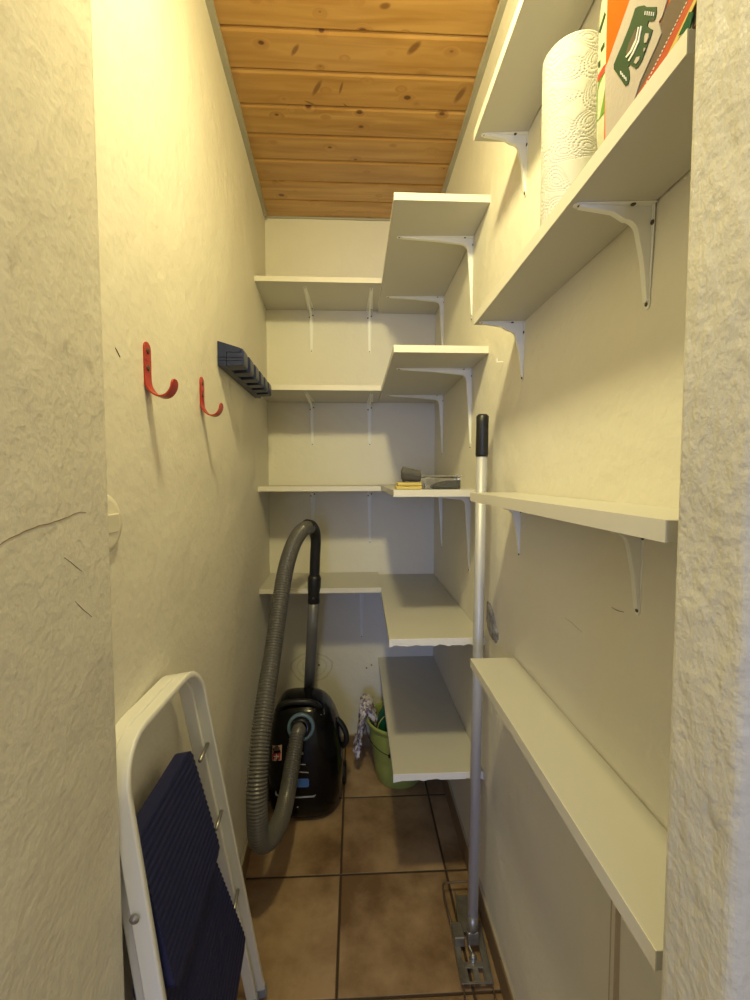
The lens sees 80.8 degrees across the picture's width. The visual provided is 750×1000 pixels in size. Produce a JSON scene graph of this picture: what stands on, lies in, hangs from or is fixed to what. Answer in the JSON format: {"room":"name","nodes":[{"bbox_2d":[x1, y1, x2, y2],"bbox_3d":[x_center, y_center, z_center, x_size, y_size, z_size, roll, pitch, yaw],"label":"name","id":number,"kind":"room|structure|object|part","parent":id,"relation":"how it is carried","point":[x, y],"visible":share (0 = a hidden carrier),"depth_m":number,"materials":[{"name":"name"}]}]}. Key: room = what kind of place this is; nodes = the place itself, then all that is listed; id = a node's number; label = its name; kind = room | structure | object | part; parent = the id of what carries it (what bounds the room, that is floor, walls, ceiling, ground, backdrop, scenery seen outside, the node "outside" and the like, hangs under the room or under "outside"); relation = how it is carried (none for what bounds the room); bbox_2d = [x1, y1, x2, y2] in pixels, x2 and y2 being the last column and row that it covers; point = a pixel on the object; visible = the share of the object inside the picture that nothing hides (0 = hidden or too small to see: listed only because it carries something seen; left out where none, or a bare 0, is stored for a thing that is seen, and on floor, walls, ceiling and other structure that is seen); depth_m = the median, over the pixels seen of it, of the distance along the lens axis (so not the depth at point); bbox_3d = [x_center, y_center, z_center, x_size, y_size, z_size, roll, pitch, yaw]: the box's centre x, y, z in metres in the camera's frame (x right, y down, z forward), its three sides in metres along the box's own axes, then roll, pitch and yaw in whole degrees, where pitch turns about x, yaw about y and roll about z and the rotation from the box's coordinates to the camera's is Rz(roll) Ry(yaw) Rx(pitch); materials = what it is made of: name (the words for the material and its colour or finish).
{"room":"storage closet","nodes":[
{"label":"storage closet","id":0,"kind":"room"},
{"bbox_2d":[91,0,271,999],"bbox_3d":[-0.462,-0.024,1.198,0.122,2.421,1.642,0,3,-5],"label":"wall","id":1,"kind":"structure","parent":0,"point":[181,220],"depth_m":0.84,"materials":[{"name":"paint"}]},
{"bbox_2d":[108,495,121,552],"bbox_3d":[-0.338,0.031,0.554,0.009,0.077,0.077,0,3,-3],"label":"light switch","id":2,"kind":"object","parent":1,"relation":"attached to","point":[114,514],"visible":0.35,"depth_m":0.57,"materials":[{"name":"beige plastic"}]},
{"bbox_2d":[143,342,177,398],"bbox_3d":[-0.334,-0.203,0.688,0.045,0.086,0.024,0,3,-3],"label":"wall hook","id":3,"kind":"object","parent":1,"relation":"attached to","point":[173,388],"visible":1,"depth_m":0.69,"materials":[{"name":"red paint"}]},
{"bbox_2d":[199,377,222,416],"bbox_3d":[-0.361,-0.228,0.974,0.045,0.086,0.024,0,3,-3],"label":"wall hook","id":4,"kind":"object","parent":1,"relation":"attached to","point":[201,380],"visible":1,"depth_m":0.97,"materials":[{"name":"red paint"}]},
{"bbox_2d":[205,0,266,215],"bbox_3d":[-0.407,-1.182,1.171,0.030,0.031,1.402,0,3,-5],"label":"trim","id":5,"kind":"structure","parent":1,"relation":"attached to","point":[209,3],"depth_m":1.28,"materials":[{"name":"beige"}]},
{"bbox_2d":[217,341,270,397],"bbox_3d":[-0.388,-0.389,1.372,0.065,0.074,0.534,0,3,-5],"label":"tool rack","id":6,"kind":"object","parent":1,"relation":"attached to","point":[233,360],"visible":1,"depth_m":1.20,"materials":[{"name":"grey plastic"}]},
{"bbox_2d":[241,751,268,881],"bbox_3d":[-0.399,1.144,1.293,0.010,0.078,1.456,0,3,-5],"label":"baseboard","id":7,"kind":"structure","parent":1,"relation":"attached to","point":[247,850],"depth_m":1.39,"materials":[{"name":"brown tile"}]},
{"bbox_2d":[265,216,434,732],"bbox_3d":[-0.105,-0.070,2.040,0.744,2.421,0.123,0,3,-3],"label":"wall","id":8,"kind":"structure","parent":0,"point":[402,434],"depth_m":1.97,"materials":[{"name":"paint"}]},
{"bbox_2d":[254,276,380,352],"bbox_3d":[-0.226,-0.742,1.796,0.486,0.201,0.286,0,3,-3],"label":"wall shelf","id":9,"kind":"object","parent":8,"relation":"attached to","point":[310,294],"visible":1,"depth_m":1.76,"materials":[{"name":"white wood"}]},
{"bbox_2d":[258,485,380,542],"bbox_3d":[-0.224,0.072,1.840,0.486,0.265,0.286,0,3,-3],"label":"wall shelf","id":10,"kind":"object","parent":8,"relation":"attached to","point":[308,488],"visible":0.87,"depth_m":1.70,"materials":[{"name":"white wood"}]},
{"bbox_2d":[259,572,380,637],"bbox_3d":[-0.224,0.488,1.862,0.486,0.304,0.286,0,3,-3],"label":"wall shelf","id":11,"kind":"object","parent":8,"relation":"attached to","point":[361,583],"visible":0.68,"depth_m":1.81,"materials":[{"name":"white wood"}]},
{"bbox_2d":[263,385,380,445],"bbox_3d":[-0.225,-0.339,1.818,0.486,0.209,0.286,0,3,-3],"label":"wall shelf","id":12,"kind":"object","parent":8,"relation":"attached to","point":[311,394],"visible":0.98,"depth_m":1.78,"materials":[{"name":"white wood"}]},
{"bbox_2d":[267,215,389,220],"bbox_3d":[-0.116,-1.224,1.919,0.700,0.015,0.013,0,3,-3],"label":"trim","id":13,"kind":"structure","parent":8,"relation":"attached to","point":[268,216],"depth_m":1.91,"materials":[{"name":"beige"}]},
{"bbox_2d":[343,733,371,746],"bbox_3d":[-0.101,1.111,2.039,0.740,0.064,0.010,0,3,-3],"label":"baseboard","id":14,"kind":"structure","parent":8,"relation":"attached to","point":[366,742],"depth_m":2.04,"materials":[{"name":"brown tile"}]},
{"bbox_2d":[213,0,499,217],"bbox_3d":[-0.062,-1.204,1.056,1.020,0.050,1.727,0,3,-3],"label":"ceiling","id":15,"kind":"structure","parent":0,"point":[347,106],"depth_m":1.29,"materials":[{"name":"brown wood"}]},
{"bbox_2d":[237,747,502,999],"bbox_3d":[0.068,1.377,-1.409,5.000,0.100,7.034,0,3,-3],"label":"floor","id":16,"kind":"structure","parent":0,"point":[349,903],"depth_m":1.30,"materials":[{"name":"tile"}]},
{"bbox_2d":[115,671,266,999],"bbox_3d":[-0.276,0.744,0.793,0.156,0.920,0.496,0,3,-3],"label":"step ladder","id":17,"kind":"object","parent":16,"relation":"on","point":[189,933],"visible":0.95,"depth_m":0.66,"materials":[{"name":"white metal"}]},
{"bbox_2d":[246,519,348,854],"bbox_3d":[-0.244,0.625,1.480,0.306,1.090,0.752,0,3,-3],"label":"vacuum cleaner","id":18,"kind":"object","parent":16,"relation":"on","point":[307,770],"visible":1,"depth_m":1.57,"materials":[{"name":"black plastic"}]},
{"bbox_3d":[-0.282,0.759,1.629,0.178,0.061,0.045,0,3,-3],"label":"carry handle","id":19,"kind":"part","parent":18,"relation":"part of","materials":[{"name":"black plastic"}]},
{"bbox_3d":[-0.275,1.009,1.572,0.078,0.032,0.004,0,3,-1],"label":"control panel","id":20,"kind":"part","parent":18,"relation":"part of","materials":[{"name":"blue plastic"}]},
{"bbox_2d":[365,702,418,788],"bbox_3d":[0.100,1.026,1.832,0.279,0.255,0.292,0,3,-3],"label":"bucket","id":21,"kind":"object","parent":16,"relation":"on","point":[379,738],"visible":0.37,"depth_m":1.76,"materials":[{"name":"green plastic"}]},
{"bbox_2d":[353,693,377,759],"bbox_3d":[-0.041,0.959,1.870,0.107,0.234,0.152,0,3,-3],"label":"cleaning cloth","id":22,"kind":"object","parent":21,"relation":"hanging from","point":[366,706],"visible":1,"depth_m":1.83,"materials":[{"name":"grey fabric"}]},
{"bbox_2d":[376,705,386,731],"bbox_3d":[0.070,0.992,1.836,0.130,0.295,0.130,0,3,-3],"label":"brush","id":23,"kind":"object","parent":21,"relation":"in","point":[381,720],"visible":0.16,"depth_m":1.79,"materials":[{"name":"green plastic"}]},
{"bbox_2d":[442,414,495,999],"bbox_3d":[0.250,0.483,1.117,0.100,1.395,0.338,0,3,-3],"label":"mop","id":24,"kind":"object","parent":16,"relation":"on","point":[466,905],"visible":1,"depth_m":1.12,"materials":[{"name":"silver metal"}]},
{"bbox_3d":[0.262,1.161,1.255,0.059,0.014,0.089,0,3,5],"label":"wing plate","id":25,"kind":"part","parent":24,"relation":"part of","materials":[{"name":"metal"}]},
{"bbox_3d":[0.250,1.169,1.143,0.088,0.010,0.145,0,3,-3],"label":"frame plate","id":26,"kind":"part","parent":24,"relation":"part of","materials":[{"name":"metal"}]},
{"bbox_3d":[0.250,1.164,1.125,0.020,0.014,0.020,0,3,-3],"label":"thumb knob","id":27,"kind":"part","parent":24,"relation":"part of","materials":[{"name":"metal"}]},
{"bbox_2d":[467,911,478,933],"bbox_3d":[0.257,1.109,1.159,0.030,0.042,0.030,0,3,-3],"label":"socket","id":28,"kind":"object","parent":24,"relation":"attached to","point":[472,919],"depth_m":1.15,"materials":[{"name":"metal"}]},
{"bbox_3d":[0.283,1.182,1.031,0.006,0.009,0.089,0,3,4],"label":"wire leg","id":29,"kind":"part","parent":24,"relation":"part of","materials":[{"name":"silver metal"}]},
{"bbox_2d":[0,0,749,999],"bbox_3d":[-0.018,0.019,0.394,3.000,2.421,0.261,0,3,-3],"label":"wall","id":30,"kind":"structure","parent":0,"point":[61,938],"depth_m":0.37,"materials":[{"name":"paint"}]},
{"bbox_2d":[433,0,690,999],"bbox_3d":[0.362,-0.024,1.175,0.128,2.421,1.754,0,3,-3],"label":"wall","id":31,"kind":"structure","parent":0,"point":[595,413],"depth_m":0.76,"materials":[{"name":"paint"}]},
{"bbox_2d":[378,484,475,570],"bbox_3d":[0.160,0.083,1.598,0.255,0.264,0.802,0,3,-3],"label":"wall shelf","id":32,"kind":"object","parent":31,"relation":"attached to","point":[463,494],"visible":0.91,"depth_m":1.25,"materials":[{"name":"white wood"}]},
{"bbox_2d":[395,486,421,488],"bbox_3d":[0.092,-0.035,1.240,0.070,0.009,0.060,0,3,-3],"label":"cloth","id":33,"kind":"object","parent":32,"relation":"on","point":[396,487],"visible":0.89,"depth_m":1.21,"materials":[{"name":"yellow fabric"}]},
{"bbox_2d":[396,482,421,485],"bbox_3d":[0.094,-0.045,1.240,0.067,0.009,0.060,0,3,-3],"label":"cloth","id":34,"kind":"object","parent":33,"relation":"on","point":[397,483],"visible":1,"depth_m":1.21,"materials":[{"name":"yellow fabric"}]},
{"bbox_2d":[401,467,420,481],"bbox_3d":[0.101,-0.073,1.244,0.052,0.043,0.055,0,3,-3],"label":"rag","id":35,"kind":"object","parent":34,"relation":"on","point":[407,474],"visible":1,"depth_m":1.22,"materials":[{"name":"grey fabric"}]},
{"bbox_2d":[420,475,461,488],"bbox_3d":[0.186,-0.052,1.266,0.107,0.040,0.089,0,3,-3],"label":"storage box","id":36,"kind":"object","parent":32,"relation":"on","point":[428,481],"visible":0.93,"depth_m":1.22,"materials":[{"name":"clear plastic"}]},
{"bbox_3d":[0.186,-0.069,1.265,0.107,0.005,0.089,0,3,-3],"label":"lid","id":37,"kind":"part","parent":36,"relation":"part of","materials":[{"name":"white plastic"}]},
{"bbox_2d":[378,656,483,782],"bbox_3d":[0.161,0.827,1.638,0.255,0.169,0.802,0,3,-3],"label":"wall shelf","id":38,"kind":"object","parent":31,"relation":"attached to","point":[428,739],"visible":0.98,"depth_m":1.48,"materials":[{"name":"white wood"}]},
{"bbox_2d":[378,574,484,646],"bbox_3d":[0.154,0.444,1.617,0.267,0.169,0.802,0,3,-3],"label":"wall shelf","id":39,"kind":"object","parent":31,"relation":"attached to","point":[418,609],"visible":0.98,"depth_m":1.42,"materials":[{"name":"white wood"}]},
{"bbox_2d":[378,345,488,455],"bbox_3d":[0.159,-0.300,1.578,0.255,0.264,0.802,0,3,-3],"label":"wall shelf","id":40,"kind":"object","parent":31,"relation":"attached to","point":[414,373],"visible":1,"depth_m":1.35,"materials":[{"name":"white wood"}]},
{"bbox_2d":[378,192,490,344],"bbox_3d":[0.159,-0.689,1.557,0.255,0.264,0.802,0,3,-3],"label":"wall shelf","id":41,"kind":"object","parent":31,"relation":"attached to","point":[430,235],"visible":0.91,"depth_m":1.37,"materials":[{"name":"white wood"}]},
{"bbox_2d":[441,0,507,193],"bbox_3d":[0.300,-1.185,1.203,0.032,0.033,1.400,0,3,-3],"label":"trim","id":42,"kind":"structure","parent":31,"relation":"attached to","point":[502,3],"depth_m":1.24,"materials":[{"name":"beige"}]},
{"bbox_2d":[441,779,515,999],"bbox_3d":[0.303,1.146,1.235,0.010,0.078,1.634,0,3,-3],"label":"baseboard","id":43,"kind":"structure","parent":31,"relation":"attached to","point":[506,988],"depth_m":1.20,"materials":[{"name":"brown tile"}]},
{"bbox_2d":[474,0,593,196],"bbox_3d":[0.275,-0.689,0.630,0.106,0.141,0.612,0,3,-3],"label":"wall shelf","id":44,"kind":"object","parent":31,"relation":"attached to","point":[513,100],"visible":1,"depth_m":0.77,"materials":[{"name":"white wood"}]},
{"bbox_2d":[470,658,666,970],"bbox_3d":[0.279,0.442,0.691,0.102,0.141,0.612,0,3,-3],"label":"wall shelf","id":45,"kind":"object","parent":31,"relation":"attached to","point":[624,844],"visible":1,"depth_m":0.55,"materials":[{"name":"white wood"}]},
{"bbox_2d":[470,492,678,614],"bbox_3d":[0.276,0.070,0.671,0.106,0.141,0.612,0,3,-3],"label":"wall shelf","id":46,"kind":"object","parent":31,"relation":"attached to","point":[635,523],"visible":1,"depth_m":0.55,"materials":[{"name":"white wood"}]},
{"bbox_2d":[474,28,695,380],"bbox_3d":[0.278,-0.310,0.650,0.102,0.141,0.612,0,3,-3],"label":"wall shelf","id":47,"kind":"object","parent":31,"relation":"attached to","point":[648,150],"visible":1,"depth_m":0.52,"materials":[{"name":"white wood"}]},
{"bbox_2d":[540,29,598,225],"bbox_3d":[0.279,-0.500,0.624,0.083,0.241,0.083,0,3,-3],"label":"paper towel roll","id":48,"kind":"object","parent":47,"relation":"on","point":[570,68],"visible":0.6,"depth_m":0.59,"materials":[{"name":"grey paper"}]},
{"bbox_2d":[596,0,606,147],"bbox_3d":[0.294,-0.490,0.496,0.075,0.235,0.064,0,3,-3],"label":"pack","id":49,"kind":"object","parent":47,"relation":"on","point":[603,13],"visible":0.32,"depth_m":0.50,"materials":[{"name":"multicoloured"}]},
{"bbox_2d":[596,72,604,121],"bbox_3d":[0.258,-0.458,0.498,0.003,0.047,0.033,0,3,-1],"label":"print","id":50,"kind":"object","parent":49,"relation":"attached to","point":[601,75],"depth_m":0.50,"materials":[{"name":"green paper"}]},
{"bbox_2d":[597,64,605,81],"bbox_3d":[0.258,-0.484,0.499,0.003,0.011,0.029,0,3,2],"label":"print","id":51,"kind":"object","parent":49,"relation":"on","point":[601,67],"depth_m":0.50,"materials":[{"name":"red"}]},
{"bbox_2d":[599,12,605,32],"bbox_3d":[0.258,-0.540,0.501,0.002,0.013,0.019,0,3,6],"label":"print","id":52,"kind":"object","parent":49,"relation":"attached to","point":[602,24],"depth_m":0.50,"materials":[{"name":"green"}]},
{"bbox_2d":[604,0,696,139],"bbox_3d":[0.260,-0.491,0.377,0.037,0.250,0.165,0,3,-3],"label":"package","id":53,"kind":"object","parent":47,"relation":"on","point":[638,31],"visible":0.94,"depth_m":0.41,"materials":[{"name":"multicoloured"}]},
{"bbox_2d":[636,0,696,96],"bbox_3d":[0.243,-0.382,0.377,0.002,0.033,0.089,0,3,-3],"label":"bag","id":54,"kind":"object","parent":47,"relation":"on","point":[685,19],"visible":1,"depth_m":0.35,"materials":[{"name":"orange"}]},
{"bbox_2d":[608,900,620,999],"bbox_3d":[0.331,0.768,0.615,0.008,0.740,0.013,0,3,-3],"label":"duct","id":55,"kind":"object","parent":31,"relation":"attached to","point":[615,917],"visible":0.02,"depth_m":0.60,"materials":[{"name":"beige"}]}
]}

